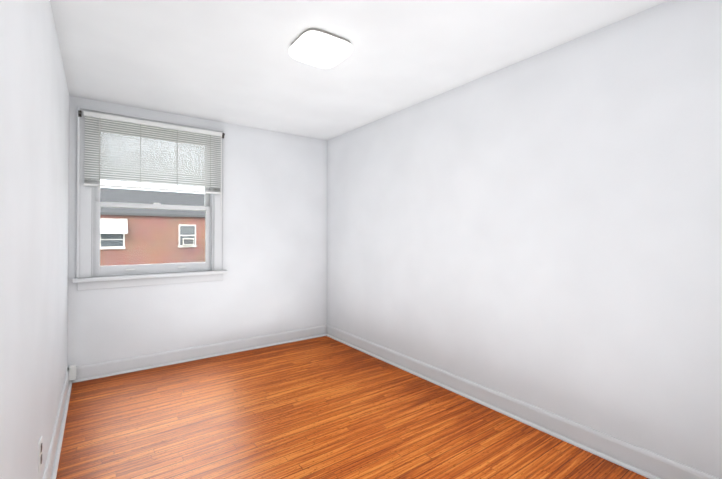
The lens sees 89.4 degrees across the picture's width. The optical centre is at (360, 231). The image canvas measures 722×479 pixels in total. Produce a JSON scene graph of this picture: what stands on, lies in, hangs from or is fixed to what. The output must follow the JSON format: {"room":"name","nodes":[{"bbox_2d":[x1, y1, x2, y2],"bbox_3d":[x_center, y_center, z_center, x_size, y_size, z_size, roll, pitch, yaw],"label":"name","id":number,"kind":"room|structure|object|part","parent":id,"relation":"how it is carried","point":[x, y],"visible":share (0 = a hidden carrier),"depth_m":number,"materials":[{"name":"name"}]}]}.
{"room":"empty bedroom","nodes":[
{"label":"empty bedroom","id":0,"kind":"room"},
{"bbox_2d":[0,0,68,478],"bbox_3d":[-1.310,0.046,1.369,0.120,2.450,4.660,0,-1,-36],"label":"wall","id":1,"kind":"structure","parent":0,"point":[34,158],"depth_m":1.37,"materials":[{"name":"paint"}]},
{"bbox_2d":[38,436,41,471],"bbox_3d":[-1.397,0.968,1.591,0.009,0.120,0.075,0,-1,-36],"label":"outlet","id":2,"kind":"object","parent":1,"relation":"attached to","point":[39,454],"visible":1,"depth_m":1.58,"materials":[{"name":"white plastic"}]},
{"bbox_2d":[43,368,71,478],"bbox_3d":[-1.218,1.207,1.363,0.034,0.128,4.320,0,-1,-36],"label":"baseboard","id":3,"kind":"structure","parent":1,"relation":"attached to","point":[51,465],"depth_m":2.18,"materials":[{"name":"paint"}]},
{"bbox_2d":[69,365,75,380],"bbox_3d":[-2.435,1.191,3.085,0.046,0.110,0.065,0,-1,-36],"label":"outlet box","id":4,"kind":"object","parent":1,"relation":"attached to","point":[72,372],"visible":0.98,"depth_m":3.06,"materials":[{"name":"white plastic"}]},
{"bbox_2d":[68,96,326,367],"bbox_3d":[-1.527,0.069,3.950,2.550,2.450,0.220,0,-1,-36],"label":"wall","id":5,"kind":"structure","parent":0,"point":[274,280],"depth_m":3.97,"materials":[{"name":"paint"}]},
{"bbox_2d":[72,270,227,282],"bbox_3d":[-1.949,0.421,3.498,1.286,0.032,0.110,0,-1,-36],"label":"window sill","id":6,"kind":"structure","parent":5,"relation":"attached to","point":[127,277],"depth_m":3.40,"materials":[{"name":"paint"}]},
{"bbox_2d":[76,106,224,290],"bbox_3d":[-2.019,-0.281,3.600,1.230,1.587,0.277,0,-1,-36],"label":"window","id":7,"kind":"structure","parent":5,"relation":"in","point":[83,251],"depth_m":3.40,"materials":[{"name":"paint"}]},
{"bbox_3d":[-2.002,-0.283,3.577,0.996,1.353,0.086,0,-1,-36],"label":"window sashes","id":8,"kind":"part","parent":7,"relation":"part of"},
{"bbox_2d":[84,111,221,212],"bbox_3d":[-1.917,-0.613,3.469,1.150,0.838,0.057,0,-1,-36],"label":"window blinds","id":9,"kind":"object","parent":7,"relation":"attached to","point":[121,168],"visible":0.94,"depth_m":3.43,"materials":[{"name":"white plastic"}]},
{"bbox_2d":[71,325,326,382],"bbox_3d":[-1.453,1.229,3.837,2.550,0.128,0.034,0,-1,-36],"label":"baseboard","id":10,"kind":"structure","parent":5,"relation":"attached to","point":[116,367],"depth_m":3.65,"materials":[{"name":"paint"}]},
{"bbox_2d":[56,336,648,478],"bbox_3d":[-0.228,1.328,2.139,2.790,0.100,4.660,0,-1,-36],"label":"floor","id":11,"kind":"structure","parent":0,"point":[324,407],"depth_m":2.38,"materials":[{"name":"brown wood"}]},
{"bbox_2d":[50,0,668,140],"bbox_3d":[-0.228,-1.232,2.162,2.790,0.120,4.660,0,-1,-36],"label":"ceiling","id":12,"kind":"structure","parent":0,"point":[230,62],"depth_m":2.36,"materials":[{"name":"paint"}]},
{"bbox_2d":[289,28,351,67],"bbox_3d":[-0.254,-1.123,2.290,0.330,0.095,0.330,0,-1,-36],"label":"ceiling light","id":13,"kind":"object","parent":12,"relation":"attached to","point":[317,47],"visible":1,"depth_m":2.21,"materials":[{"name":"white plastic"}]},
{"bbox_2d":[327,0,721,478],"bbox_3d":[0.855,0.060,2.932,0.120,2.450,4.660,0,-1,-36],"label":"wall","id":14,"kind":"structure","parent":0,"point":[542,230],"depth_m":2.25,"materials":[{"name":"paint"}]},
{"bbox_2d":[326,325,719,478],"bbox_3d":[0.821,1.220,2.836,0.034,0.128,4.320,0,-1,-36],"label":"baseboard","id":15,"kind":"structure","parent":14,"relation":"attached to","point":[638,460],"depth_m":2.35,"materials":[{"name":"paint"}]},
{"bbox_3d":[-5.175,7.494,15.301,90.000,0.200,19.000,0,-1,-36],"label":"ground","id":16,"kind":"structure","parent":0,"visible":0},
{"bbox_2d":[100,187,204,265],"bbox_3d":[-10.598,2.325,24.567,56.000,10.300,5.700,0,-1,-36],"label":"building","id":17,"kind":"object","parent":16,"relation":"on","point":[183,230],"depth_m":20.98,"materials":[{"name":"brick"}]}
]}

